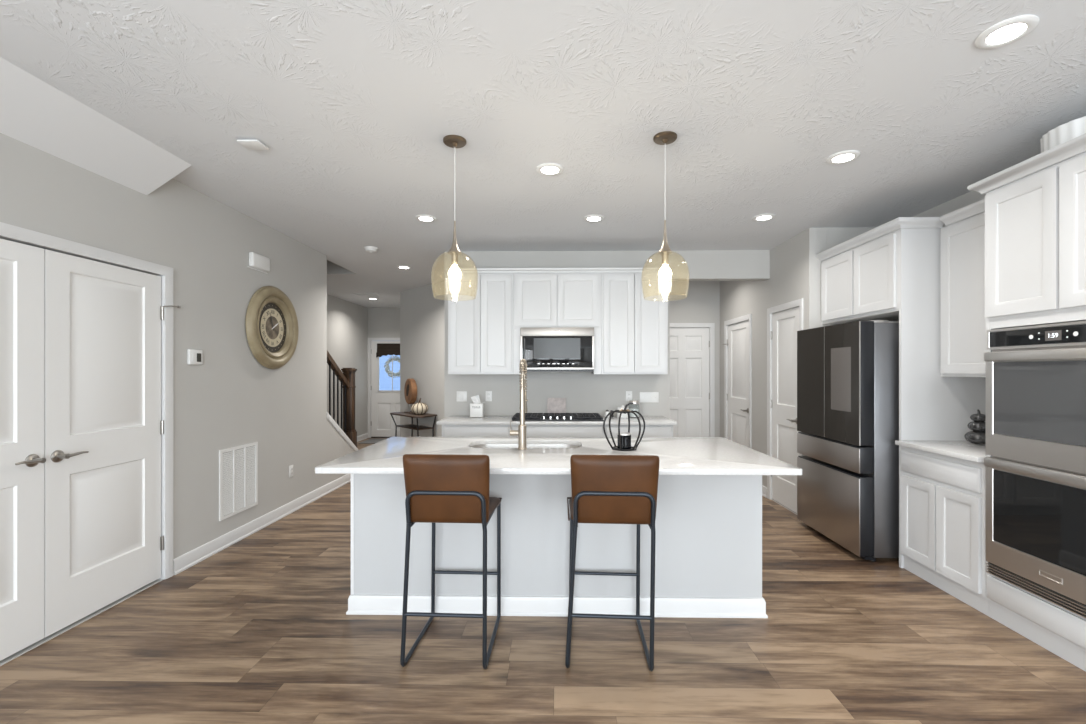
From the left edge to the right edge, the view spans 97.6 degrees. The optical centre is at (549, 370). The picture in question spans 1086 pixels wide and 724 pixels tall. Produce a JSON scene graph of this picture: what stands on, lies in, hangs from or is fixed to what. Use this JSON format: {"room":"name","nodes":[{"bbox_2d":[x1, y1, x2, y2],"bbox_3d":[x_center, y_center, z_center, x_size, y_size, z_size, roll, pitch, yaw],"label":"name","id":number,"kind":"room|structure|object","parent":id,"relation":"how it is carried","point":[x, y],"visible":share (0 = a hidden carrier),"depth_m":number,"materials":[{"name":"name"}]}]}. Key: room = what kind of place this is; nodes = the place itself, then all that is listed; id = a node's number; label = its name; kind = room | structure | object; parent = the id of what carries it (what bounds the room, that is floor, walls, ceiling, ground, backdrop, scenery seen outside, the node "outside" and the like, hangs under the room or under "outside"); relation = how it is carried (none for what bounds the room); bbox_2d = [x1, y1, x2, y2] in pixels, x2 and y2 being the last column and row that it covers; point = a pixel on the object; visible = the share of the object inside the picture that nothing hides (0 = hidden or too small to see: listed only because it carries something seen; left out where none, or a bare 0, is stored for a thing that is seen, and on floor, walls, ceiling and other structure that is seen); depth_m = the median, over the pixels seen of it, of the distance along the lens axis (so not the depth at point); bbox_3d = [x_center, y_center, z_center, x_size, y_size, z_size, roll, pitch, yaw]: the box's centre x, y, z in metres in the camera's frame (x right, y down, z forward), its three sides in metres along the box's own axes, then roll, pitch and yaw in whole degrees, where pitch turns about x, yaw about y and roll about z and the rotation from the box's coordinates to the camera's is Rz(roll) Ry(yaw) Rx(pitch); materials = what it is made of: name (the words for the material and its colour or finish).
{"room":"kitchen","nodes":[
{"label":"kitchen","id":0,"kind":"room"},
{"bbox_2d":[0,133,354,665],"bbox_3d":[-2.657,0.038,3.717,0.120,2.743,6.143,0,0,1],"label":"wall","id":1,"kind":"structure","parent":0,"point":[229,400],"depth_m":3.64,"materials":[{"name":"grey paint"}]},
{"bbox_2d":[0,238,45,660],"bbox_3d":[-2.621,0.377,2.098,0.098,2.026,0.750,0,0,1],"label":"door","id":2,"kind":"structure","parent":1,"relation":"in","point":[22,460],"depth_m":2.37,"materials":[{"name":"white paint"}]},
{"bbox_2d":[0,222,172,578],"bbox_3d":[-2.632,0.350,2.478,0.063,2.117,1.590,0,0,1],"label":"trim","id":3,"kind":"structure","parent":1,"relation":"attached to","point":[7,231],"depth_m":3.21,"materials":[{"name":"white paint"}]},
{"bbox_2d":[0,57,190,194],"bbox_3d":[-2.514,-1.236,-0.040,0.295,0.195,6.235,0,0,1],"label":"soffit","id":4,"kind":"structure","parent":1,"relation":"attached to","point":[34,113],"depth_m":2.48,"materials":[{"name":"white paint"}]},
{"bbox_2d":[44,249,163,636],"bbox_3d":[-2.608,0.377,2.846,0.098,2.026,0.736,0,0,1],"label":"door","id":5,"kind":"structure","parent":1,"relation":"in","point":[104,427],"depth_m":2.78,"materials":[{"name":"white paint"}]},
{"bbox_2d":[187,349,202,364],"bbox_3d":[-2.589,-0.102,3.474,0.024,0.110,0.124,0,0,1],"label":"thermostat","id":6,"kind":"object","parent":1,"relation":"attached to","point":[194,357],"visible":1,"depth_m":3.46,"materials":[{"name":"white plastic"}]},
{"bbox_2d":[219,442,257,520],"bbox_3d":[-2.587,0.903,3.970,0.011,0.554,0.470,0,0,1],"label":"air vent","id":7,"kind":"object","parent":1,"relation":"in","point":[238,465],"visible":1,"depth_m":3.95,"materials":[{"name":"white plastic"}]},
{"bbox_2d":[247,252,269,273],"bbox_3d":[-2.566,-0.959,4.209,0.044,0.138,0.270,0,0,1],"label":"door chime","id":8,"kind":"object","parent":1,"relation":"attached to","point":[262,263],"visible":1,"depth_m":4.17,"materials":[{"name":"white plastic"}]},
{"bbox_2d":[173,474,350,574],"bbox_3d":[-2.564,1.357,5.003,0.022,0.106,3.442,0,0,1],"label":"baseboard","id":9,"kind":"structure","parent":1,"relation":"attached to","point":[187,560],"depth_m":4.07,"materials":[{"name":"white paint"}]},
{"bbox_2d":[245,286,298,368],"bbox_3d":[-2.551,-0.402,4.419,0.068,0.770,0.770,0,0,1],"label":"wall clock","id":10,"kind":"object","parent":1,"relation":"attached to","point":[271,321],"visible":1,"depth_m":4.38,"materials":[{"name":"gold metal"}]},
{"bbox_2d":[289,465,292,476],"bbox_3d":[-2.575,0.999,4.745,0.008,0.114,0.070,0,0,1],"label":"outlet","id":11,"kind":"object","parent":1,"relation":"attached to","point":[291,466],"visible":1,"depth_m":4.74,"materials":[{"name":"white plastic"}]},
{"bbox_2d":[327,260,355,273],"bbox_3d":[-3.287,-1.482,5.294,1.246,0.301,2.475,0,0,1],"label":"wall","id":12,"kind":"structure","parent":1,"relation":"attached to","point":[332,268],"depth_m":6.51,"materials":[{"name":"grey paint"}]},
{"bbox_2d":[327,412,357,450],"bbox_3d":[-2.574,0.943,6.171,0.053,0.935,1.372,0,0,1],"label":"trim","id":13,"kind":"structure","parent":1,"relation":"attached to","point":[331,420],"depth_m":5.84,"materials":[{"name":"white paint"}]},
{"bbox_2d":[327,294,367,435],"bbox_3d":[-3.957,0.038,6.993,0.150,2.743,6.090,0,0,1],"label":"wall","id":14,"kind":"structure","parent":0,"point":[347,322],"depth_m":9.19,"materials":[{"name":"grey paint"}]},
{"bbox_2d":[357,433,368,441],"bbox_3d":[-3.849,1.357,8.266,0.022,0.106,3.538,0,0,1],"label":"baseboard","id":15,"kind":"structure","parent":14,"relation":"attached to","point":[363,436],"depth_m":9.72,"materials":[{"name":"white paint"}]},
{"bbox_2d":[368,308,399,337],"bbox_3d":[-3.169,0.038,10.085,1.620,2.743,0.120,0,0,1],"label":"wall","id":16,"kind":"structure","parent":0,"point":[382,322],"depth_m":10.03,"materials":[{"name":"grey paint"}]},
{"bbox_2d":[368,338,399,437],"bbox_3d":[-3.305,0.353,10.041,1.054,2.111,0.063,0,0,1],"label":"trim","id":17,"kind":"structure","parent":16,"relation":"attached to","point":[369,339],"depth_m":10.02,"materials":[{"name":"white paint"}]},
{"bbox_2d":[371,341,399,437],"bbox_3d":[-3.312,0.386,10.050,0.935,2.042,0.056,0,0,1],"label":"door","id":18,"kind":"structure","parent":16,"relation":"in","point":[383,402],"depth_m":10.04,"materials":[{"name":"white paint"}]},
{"bbox_2d":[376,343,399,356],"bbox_3d":[-3.310,-0.428,10.003,0.660,0.304,0.038,0,0,1],"label":"roman shade","id":19,"kind":"object","parent":18,"relation":"attached to","point":[383,349],"visible":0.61,"depth_m":10.00,"materials":[{"name":"black fabric"}]},
{"bbox_2d":[379,355,399,389],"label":"window","id":20,"kind":"structure","parent":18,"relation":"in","point":[385,382],"depth_m":15.10,"materials":[{"name":"blue glass"}]},
{"bbox_2d":[384,356,399,377],"bbox_3d":[-3.286,-0.090,10.129,0.487,0.472,0.082,0,0,1],"label":"wreath","id":21,"kind":"object","parent":18,"relation":"attached to","point":[387,369],"visible":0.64,"depth_m":10.11,"materials":[{"name":"white plant"}]},
{"bbox_2d":[400,281,444,436],"bbox_3d":[-1.952,0.038,7.505,0.100,2.743,1.513,0,0,-44],"label":"wall","id":22,"kind":"structure","parent":0,"point":[422,309],"depth_m":7.43,"materials":[{"name":"grey paint"}]},
{"bbox_2d":[0,0,1085,307],"bbox_3d":[-0.442,-1.473,3.408,7.600,0.280,13.500,0,0,1],"label":"ceiling","id":23,"kind":"structure","parent":0,"point":[353,104],"depth_m":2.38,"materials":[{"name":"white paint"}]},
{"bbox_2d":[237,140,268,149],"bbox_3d":[-1.723,-1.322,2.765,0.120,0.022,0.110,0,0,1],"label":"ceiling plate","id":24,"kind":"object","parent":23,"relation":"attached to","point":[249,144],"visible":1,"depth_m":2.76,"materials":[{"name":"white plastic"}]},
{"bbox_2d":[353,293,377,294],"bbox_3d":[-3.171,-1.329,8.225,0.380,0.008,0.180,0,0,1],"label":"ceiling vent","id":25,"kind":"object","parent":23,"relation":"in","point":[353,293],"visible":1,"depth_m":8.19,"materials":[{"name":"white plastic"}]},
{"bbox_2d":[364,246,377,252],"bbox_3d":[-1.931,-1.308,5.148,0.140,0.050,0.140,0,0,1],"label":"smoke detector","id":26,"kind":"object","parent":23,"relation":"attached to","point":[369,249],"visible":1,"depth_m":5.11,"materials":[{"name":"white plastic"}]},
{"bbox_2d":[397,265,411,268],"bbox_3d":[-1.861,-1.327,6.088,0.184,0.012,0.184,0,0,1],"label":"recessed light","id":27,"kind":"object","parent":23,"relation":"in","point":[400,266],"visible":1,"depth_m":6.07,"materials":[{"name":"white plastic"}]},
{"bbox_2d":[415,215,436,221],"bbox_3d":[-1.074,-1.327,4.139,0.184,0.012,0.184,0,0,1],"label":"recessed light","id":28,"kind":"object","parent":23,"relation":"in","point":[424,218],"visible":1,"depth_m":4.12,"materials":[{"name":"white plastic"}]},
{"bbox_2d":[419,217,432,220],"bbox_3d":[-1.074,-1.327,4.139,0.115,0.009,0.115,0,0,1],"label":"diffuser","id":29,"kind":"object","parent":28,"relation":"attached to","point":[420,218],"depth_m":4.14,"materials":[{"name":"white plastic"}]},
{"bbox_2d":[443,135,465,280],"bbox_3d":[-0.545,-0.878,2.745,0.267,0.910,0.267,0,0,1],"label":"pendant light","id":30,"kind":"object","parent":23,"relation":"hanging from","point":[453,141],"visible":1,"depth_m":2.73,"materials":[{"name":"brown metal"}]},
{"bbox_2d":[451,253,457,264],"bbox_3d":[-0.545,-0.646,2.745,0.038,0.066,0.038,0,0,1],"label":"socket","id":31,"kind":"object","parent":30,"relation":"attached to","point":[454,256],"depth_m":2.73,"materials":[{"name":"gold metal"}]},
{"bbox_2d":[448,221,461,254],"bbox_3d":[-0.545,-0.773,2.745,0.080,0.189,0.080,0,0,1],"label":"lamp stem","id":32,"kind":"object","parent":30,"relation":"attached to","point":[454,250],"depth_m":2.73,"materials":[{"name":"gold metal"}]},
{"bbox_2d":[536,163,563,175],"bbox_3d":[0.005,-1.327,3.134,0.184,0.012,0.184,0,0,1],"label":"recessed light","id":33,"kind":"object","parent":23,"relation":"in","point":[548,169],"visible":1,"depth_m":3.12,"materials":[{"name":"white plastic"}]},
{"bbox_2d":[541,167,558,173],"bbox_3d":[0.005,-1.327,3.134,0.115,0.009,0.115,0,0,1],"label":"diffuser","id":34,"kind":"object","parent":33,"relation":"attached to","point":[544,170],"depth_m":3.14,"materials":[{"name":"white plastic"}]},
{"bbox_2d":[583,215,604,221],"bbox_3d":[0.390,-1.327,4.138,0.184,0.012,0.184,0,0,1],"label":"recessed light","id":35,"kind":"object","parent":23,"relation":"in","point":[590,218],"visible":1,"depth_m":4.12,"materials":[{"name":"white plastic"}]},
{"bbox_2d":[588,217,600,220],"bbox_3d":[0.390,-1.327,4.138,0.115,0.009,0.115,0,0,1],"label":"diffuser","id":36,"kind":"object","parent":35,"relation":"attached to","point":[589,218],"depth_m":4.14,"materials":[{"name":"white plastic"}]},
{"bbox_2d":[653,131,676,280],"bbox_3d":[0.660,-0.874,2.704,0.267,0.918,0.267,0,0,1],"label":"pendant light","id":37,"kind":"object","parent":23,"relation":"hanging from","point":[666,137],"visible":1,"depth_m":2.69,"materials":[{"name":"brown metal"}]},
{"bbox_2d":[658,220,671,254],"bbox_3d":[0.660,-0.765,2.704,0.080,0.189,0.080,0,0,1],"label":"socket","id":38,"kind":"object","parent":37,"relation":"attached to","point":[665,250],"depth_m":2.69,"materials":[{"name":"gold metal"}]},
{"bbox_2d":[662,252,668,264],"bbox_3d":[0.660,-0.638,2.704,0.038,0.066,0.038,0,0,1],"label":"socket","id":39,"kind":"object","parent":37,"relation":"attached to","point":[665,255],"depth_m":2.69,"materials":[{"name":"gold metal"}]},
{"bbox_2d":[752,214,775,220],"bbox_3d":[1.859,-1.327,4.112,0.184,0.012,0.184,0,0,1],"label":"recessed light","id":40,"kind":"object","parent":23,"relation":"in","point":[762,217],"visible":1,"depth_m":4.10,"materials":[{"name":"white plastic"}]},
{"bbox_2d":[757,216,770,219],"bbox_3d":[1.859,-1.327,4.112,0.115,0.009,0.115,0,0,1],"label":"diffuser","id":41,"kind":"object","parent":40,"relation":"attached to","point":[758,217],"depth_m":4.11,"materials":[{"name":"white plastic"}]},
{"bbox_2d":[826,150,860,163],"bbox_3d":[1.831,-1.327,2.958,0.184,0.012,0.184,0,0,1],"label":"recessed light","id":42,"kind":"object","parent":23,"relation":"in","point":[842,157],"visible":1,"depth_m":2.94,"materials":[{"name":"white plastic"}]},
{"bbox_2d":[832,154,853,161],"bbox_3d":[1.831,-1.327,2.958,0.115,0.009,0.115,0,0,1],"label":"diffuser","id":43,"kind":"object","parent":42,"relation":"attached to","point":[837,157],"depth_m":2.95,"materials":[{"name":"white plastic"}]},
{"bbox_2d":[975,15,1039,48],"bbox_3d":[1.796,-1.327,1.868,0.184,0.012,0.184,0,0,1],"label":"recessed light","id":44,"kind":"object","parent":23,"relation":"in","point":[1010,30],"visible":1,"depth_m":1.85,"materials":[{"name":"white plastic"}]},
{"bbox_2d":[986,24,1026,43],"bbox_3d":[1.796,-1.327,1.868,0.115,0.009,0.115,0,0,1],"label":"diffuser","id":45,"kind":"object","parent":44,"relation":"attached to","point":[1003,33],"depth_m":1.86,"materials":[{"name":"white plastic"}]},
{"bbox_2d":[0,438,1085,723],"bbox_3d":[-0.442,1.470,3.408,7.600,0.120,13.500,0,0,1],"label":"floor","id":46,"kind":"structure","parent":0,"point":[259,630],"depth_m":2.31,"materials":[{"name":"brown wood"}]},
{"bbox_2d":[358,439,384,443],"bbox_3d":[-3.319,1.404,9.508,0.760,0.012,0.600,0,0,1],"label":"doormat","id":47,"kind":"object","parent":46,"relation":"on","point":[369,441],"visible":0.44,"depth_m":9.42,"materials":[{"name":"grey"}]},
{"bbox_2d":[390,412,436,436],"bbox_3d":[-2.075,1.031,7.257,0.380,0.759,0.898,0,0,-44],"label":"console table","id":48,"kind":"object","parent":46,"relation":"on","point":[412,426],"visible":0.71,"depth_m":7.12,"materials":[{"name":"brown wood"}]},
{"bbox_2d":[404,378,416,412],"bbox_3d":[-2.164,0.383,7.407,0.120,0.536,0.320,0,0,-38],"label":"round plaque","id":49,"kind":"object","parent":48,"relation":"on","point":[410,389],"visible":0.93,"depth_m":7.33,"materials":[{"name":"orange wood"}]},
{"bbox_2d":[396,424,433,429],"bbox_3d":[-2.060,0.857,7.271,0.280,0.017,0.700,0,0,-44],"label":"shelf","id":50,"kind":"object","parent":48,"relation":"attached to","point":[410,426],"depth_m":7.20,"materials":[{"name":"brown wood"}]},
{"bbox_2d":[411,398,427,413],"bbox_3d":[-1.949,0.528,7.141,0.250,0.248,0.253,0,0,1],"label":"pumpkin","id":51,"kind":"object","parent":48,"relation":"on","point":[416,408],"visible":1,"depth_m":7.06,"materials":[{"name":"beige"}]},
{"bbox_2d":[400,454,501,668],"bbox_3d":[-0.480,0.898,2.449,0.437,1.024,0.546,0,0,3],"label":"bar stool","id":52,"kind":"object","parent":46,"relation":"on","point":[439,488],"visible":1,"depth_m":2.21,"materials":[{"name":"brown leather"}]},
{"bbox_2d":[442,425,510,436],"bbox_3d":[-0.716,0.969,4.979,0.679,0.882,0.626,0,0,1],"label":"base cabinet","id":53,"kind":"object","parent":46,"relation":"on","point":[447,430],"visible":0.08,"depth_m":4.67,"materials":[{"name":"grey paint"}]},
{"bbox_2d":[436,415,676,424],"bbox_3d":[0.074,0.511,4.957,2.350,0.030,0.644,0,0,1],"label":"countertop","id":54,"kind":"structure","parent":53,"relation":"on","point":[453,419],"depth_m":4.67,"materials":[{"name":"white stone"}]},
{"bbox_2d":[470,395,483,416],"bbox_3d":[-0.780,0.376,5.146,0.136,0.238,0.126,0,0,1],"label":"tissue box","id":55,"kind":"object","parent":54,"relation":"on","point":[476,408],"visible":1,"depth_m":5.08,"materials":[{"name":"white cardboard"}]},
{"bbox_2d":[547,398,565,412],"bbox_3d":[0.081,0.396,5.240,0.206,0.198,0.034,0,0,1],"label":"tile","id":56,"kind":"structure","parent":54,"relation":"on","point":[554,405],"depth_m":5.24,"materials":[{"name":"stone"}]},
{"bbox_2d":[512,413,603,420],"bbox_3d":[0.084,0.475,4.962,0.916,0.042,0.525,0,0,1],"label":"cooktop","id":57,"kind":"object","parent":54,"relation":"in","point":[528,416],"visible":0.97,"depth_m":4.83,"materials":[{"name":"black metal"}]},
{"bbox_2d":[617,405,628,417],"bbox_3d":[0.786,0.431,5.067,0.128,0.128,0.128,0,0,1],"label":"crock","id":58,"kind":"object","parent":54,"relation":"on","point":[622,407],"visible":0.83,"depth_m":5.02,"materials":[{"name":"white ceramic"}]},
{"bbox_2d":[629,399,639,416],"bbox_3d":[0.912,0.400,5.105,0.118,0.190,0.118,0,0,1],"label":"canister","id":59,"kind":"object","parent":54,"relation":"on","point":[634,401],"visible":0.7,"depth_m":5.07,"materials":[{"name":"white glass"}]},
{"bbox_2d":[346,474,767,617],"bbox_3d":[0.042,0.968,3.142,2.423,0.884,0.824,0,0,1],"label":"kitchen island","id":60,"kind":"object","parent":46,"relation":"on","point":[708,545],"visible":0.52,"depth_m":2.75,"materials":[{"name":"grey paint"}]},
{"bbox_2d":[315,437,801,474],"bbox_3d":[0.047,0.511,2.993,2.488,0.030,1.154,0,0,1],"label":"island countertop","id":61,"kind":"structure","parent":60,"relation":"on","point":[677,455],"depth_m":2.86,"materials":[{"name":"white stone"}]},
{"bbox_2d":[510,359,527,449],"bbox_3d":[-0.193,0.208,3.093,0.109,0.575,0.229,0,0,1],"label":"faucet","id":62,"kind":"object","parent":61,"relation":"on","point":[521,432],"visible":1,"depth_m":3.00,"materials":[{"name":"silver metal"}]},
{"bbox_2d":[472,444,580,447],"bbox_3d":[-0.160,0.635,3.233,0.800,0.218,0.410,0,0,1],"label":"sink","id":63,"kind":"object","parent":61,"relation":"in","point":[481,445],"visible":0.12,"depth_m":3.41,"materials":[{"name":"silver metal"}]},
{"bbox_2d":[603,403,644,450],"bbox_3d":[0.476,0.348,3.012,0.274,0.295,0.256,0,0,1],"label":"pumpkin","id":64,"kind":"object","parent":61,"relation":"on","point":[625,410],"visible":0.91,"depth_m":3.00,"materials":[{"name":"black metal"}]},
{"bbox_2d":[617,432,630,448],"bbox_3d":[0.476,0.440,3.012,0.090,0.096,0.090,0,0,1],"label":"candle jar","id":65,"kind":"object","parent":64,"relation":"in","point":[625,437],"visible":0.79,"depth_m":2.97,"materials":[{"name":"black glass"}]},
{"bbox_2d":[511,425,603,436],"bbox_3d":[0.084,0.969,4.965,0.920,0.882,0.626,0,0,1],"label":"base cabinet","id":66,"kind":"object","parent":46,"relation":"on","point":[531,430],"visible":0.08,"depth_m":4.65,"materials":[{"name":"grey paint"}]},
{"bbox_2d":[565,455,659,670],"bbox_3d":[0.303,0.898,2.436,0.437,1.024,0.546,0,0,4],"label":"bar stool","id":67,"kind":"object","parent":46,"relation":"on","point":[606,489],"visible":1,"depth_m":2.19,"materials":[{"name":"brown leather"}]},
{"bbox_2d":[604,425,672,436],"bbox_3d":[0.882,0.969,4.952,0.674,0.882,0.626,0,0,1],"label":"base cabinet","id":68,"kind":"object","parent":46,"relation":"on","point":[650,430],"visible":0.05,"depth_m":4.64,"materials":[{"name":"grey paint"}]},
{"bbox_2d":[797,320,898,560],"bbox_3d":[2.695,0.517,3.932,0.824,1.785,0.906,0,0,1],"label":"refrigerator","id":69,"kind":"object","parent":46,"relation":"on","point":[848,373],"visible":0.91,"depth_m":3.58,"materials":[{"name":"grey metal"}]},
{"bbox_2d":[816,217,985,567],"bbox_3d":[2.803,0.164,3.874,0.666,2.492,1.075,0,0,1],"label":"tall cabinet","id":70,"kind":"object","parent":46,"relation":"on","point":[893,276],"visible":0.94,"depth_m":3.40,"materials":[{"name":"white paint"}]},
{"bbox_2d":[900,446,988,615],"bbox_3d":[2.808,0.968,3.058,0.628,0.884,0.668,0,0,1],"label":"base cabinet","id":71,"kind":"object","parent":46,"relation":"on","point":[943,497],"visible":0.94,"depth_m":3.00,"materials":[{"name":"grey paint"}]},
{"bbox_2d":[895,440,985,461],"bbox_3d":[2.795,0.511,3.058,0.654,0.030,0.668,0,0,1],"label":"countertop","id":72,"kind":"structure","parent":71,"relation":"on","point":[965,450],"depth_m":3.08,"materials":[{"name":"white stone"}]},
{"bbox_2d":[964,409,985,443],"bbox_3d":[2.914,0.378,3.219,0.147,0.236,0.150,0,0,26],"label":"pumpkins","id":73,"kind":"object","parent":72,"relation":"on","point":[977,435],"visible":0.84,"depth_m":3.19,"materials":[{"name":"grey metal"}]},
{"bbox_2d":[967,133,1085,671],"bbox_3d":[2.777,0.164,2.341,0.666,2.492,0.876,0,0,1],"label":"tall cabinet","id":74,"kind":"object","parent":46,"relation":"on","point":[1035,224],"visible":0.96,"depth_m":2.42,"materials":[{"name":"grey paint"}]},
{"bbox_2d":[984,321,1085,618],"bbox_3d":[2.642,0.452,2.315,0.376,1.373,0.750,0,0,1],"label":"wall oven","id":75,"kind":"object","parent":74,"relation":"in","point":[1036,374],"visible":1,"depth_m":2.40,"materials":[{"name":"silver metal"}]},
{"bbox_2d":[1040,116,1085,168],"bbox_3d":[2.797,-1.133,2.423,0.410,0.225,0.410,0,0,1],"label":"tub","id":76,"kind":"object","parent":74,"relation":"on","point":[1061,134],"visible":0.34,"depth_m":2.40,"materials":[{"name":"white metal"}]},
{"bbox_3d":[-3.262,0.650,5.344,1.293,1.520,2.264,0,0,1],"label":"trim","id":77,"kind":"structure","parent":46,"relation":"on","visible":0},
{"bbox_2d":[327,351,356,446],"bbox_3d":[-2.672,0.143,5.517,0.152,2.155,1.741,0,0,1],"label":"stair railing","id":78,"kind":"object","parent":77,"relation":"on","point":[347,378],"visible":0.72,"depth_m":6.24,"materials":[{"name":"brown wood"}]},
{"bbox_2d":[445,251,669,418],"bbox_3d":[0.084,0.038,5.339,2.502,2.743,0.120,0,0,1],"label":"wall","id":79,"kind":"structure","parent":0,"point":[583,391],"depth_m":5.28,"materials":[{"name":"grey paint"}]},
{"bbox_2d":[457,391,466,401],"bbox_3d":[-0.975,0.283,5.292,0.116,0.114,0.009,0,0,1],"label":"switch plate","id":80,"kind":"object","parent":79,"relation":"attached to","point":[461,395],"visible":1,"depth_m":5.29,"materials":[{"name":"white plastic"}]},
{"bbox_2d":[445,268,512,373],"bbox_3d":[-0.727,-0.517,5.115,0.711,1.104,0.356,0,0,1],"label":"upper cabinet","id":81,"kind":"object","parent":79,"relation":"attached to","point":[480,303],"visible":0.87,"depth_m":4.95,"materials":[{"name":"white wood"}]},
{"bbox_2d":[486,391,491,400],"bbox_3d":[-0.673,0.280,5.287,0.070,0.114,0.008,0,0,1],"label":"outlet","id":82,"kind":"object","parent":79,"relation":"attached to","point":[488,393],"visible":1,"depth_m":5.29,"materials":[{"name":"white plastic"}]},
{"bbox_2d":[513,268,600,373],"bbox_3d":[0.087,-0.517,5.101,0.914,1.102,0.356,0,0,1],"label":"upper cabinet","id":83,"kind":"object","parent":79,"relation":"attached to","point":[542,297],"visible":0.95,"depth_m":4.94,"materials":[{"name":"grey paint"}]},
{"bbox_2d":[520,327,593,370],"bbox_3d":[0.086,-0.221,5.057,0.754,0.451,0.444,0,0,1],"label":"microwave","id":84,"kind":"object","parent":83,"relation":"attached to","point":[542,348],"visible":0.84,"depth_m":4.84,"materials":[{"name":"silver metal"}]},
{"bbox_2d":[626,391,631,400],"bbox_3d":[0.885,0.280,5.261,0.070,0.114,0.008,0,0,1],"label":"outlet","id":85,"kind":"object","parent":79,"relation":"attached to","point":[628,393],"visible":0.94,"depth_m":5.26,"materials":[{"name":"white plastic"}]},
{"bbox_2d":[601,267,670,373],"bbox_3d":[0.902,-0.517,5.087,0.714,1.104,0.356,0,0,1],"label":"upper cabinet","id":86,"kind":"object","parent":79,"relation":"attached to","point":[634,301],"visible":0.85,"depth_m":4.92,"materials":[{"name":"white wood"}]},
{"bbox_2d":[640,392,658,402],"bbox_3d":[1.107,0.293,5.253,0.198,0.111,0.018,0,0,1],"label":"switch plate","id":87,"kind":"object","parent":79,"relation":"attached to","point":[645,397],"visible":1,"depth_m":5.24,"materials":[{"name":"white plastic"}]},
{"bbox_2d":[670,281,719,436],"bbox_3d":[0.501,0.038,6.952,3.925,2.743,0.120,0,0,1],"label":"wall","id":88,"kind":"structure","parent":0,"point":[690,301],"depth_m":6.86,"materials":[{"name":"grey paint"}]},
{"bbox_2d":[670,328,709,436],"bbox_3d":[1.926,0.386,6.888,0.813,2.024,0.051,0,0,1],"label":"door","id":89,"kind":"structure","parent":88,"relation":"in","point":[689,347],"depth_m":6.88,"materials":[{"name":"white paint"}]},
{"bbox_2d":[670,323,714,436],"bbox_3d":[1.919,0.358,6.882,0.931,2.101,0.063,0,0,1],"label":"trim","id":90,"kind":"structure","parent":88,"relation":"attached to","point":[711,326],"depth_m":6.85,"materials":[{"name":"white paint"}]},
{"bbox_2d":[670,250,769,280],"bbox_3d":[0.748,-1.177,5.333,3.374,0.313,0.130,0,0,1],"label":"beam","id":91,"kind":"structure","parent":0,"point":[691,265],"depth_m":5.25,"materials":[{"name":"grey paint"}]},
{"bbox_2d":[720,228,826,514],"bbox_3d":[2.521,0.038,5.638,0.160,2.743,2.440,0,0,1],"label":"wall","id":92,"kind":"structure","parent":0,"point":[795,268],"depth_m":5.33,"materials":[{"name":"grey paint"}]},
{"bbox_2d":[722,320,748,447],"bbox_3d":[2.445,0.386,6.194,0.101,2.024,0.795,0,0,1],"label":"door","id":93,"kind":"structure","parent":92,"relation":"in","point":[738,333],"depth_m":6.18,"materials":[{"name":"white paint"}]},
{"bbox_2d":[724,314,751,448],"bbox_3d":[2.464,0.358,6.179,0.063,2.101,0.898,0,0,1],"label":"trim","id":94,"kind":"structure","parent":92,"relation":"attached to","point":[748,316],"depth_m":6.25,"materials":[{"name":"white paint"}]},
{"bbox_2d":[762,485,766,497],"bbox_3d":[2.427,1.357,5.500,0.022,0.106,0.420,0,0,1],"label":"baseboard","id":95,"kind":"structure","parent":92,"relation":"attached to","point":[764,489],"depth_m":5.34,"materials":[{"name":"white paint"}]},
{"bbox_2d":[770,307,798,512],"bbox_3d":[2.425,0.386,4.907,0.098,2.024,0.632,0,0,1],"label":"door","id":96,"kind":"structure","parent":92,"relation":"in","point":[785,324],"depth_m":4.92,"materials":[{"name":"white paint"}]},
{"bbox_2d":[767,298,802,498],"bbox_3d":[2.442,0.358,4.900,0.063,2.101,0.750,0,0,1],"label":"trim","id":97,"kind":"structure","parent":92,"relation":"attached to","point":[797,303],"depth_m":5.21,"materials":[{"name":"white paint"}]},
{"bbox_2d":[827,227,886,325],"bbox_3d":[2.864,0.038,4.482,0.563,2.743,0.140,0,0,1],"label":"wall","id":98,"kind":"structure","parent":0,"point":[835,236],"depth_m":4.41,"materials":[{"name":"grey paint"}]},
{"bbox_2d":[898,173,1033,229],"bbox_3d":[3.156,0.038,0.636,0.150,2.743,7.780,0,0,1],"label":"wall","id":99,"kind":"structure","parent":0,"point":[971,197],"depth_m":3.68,"materials":[{"name":"grey paint"}]},
{"bbox_2d":[939,199,985,376],"bbox_3d":[2.929,-0.521,3.056,0.386,1.122,0.668,0,0,1],"label":"upper cabinet","id":100,"kind":"object","parent":99,"relation":"attached to","point":[962,243],"visible":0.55,"depth_m":3.19,"materials":[{"name":"grey paint"}]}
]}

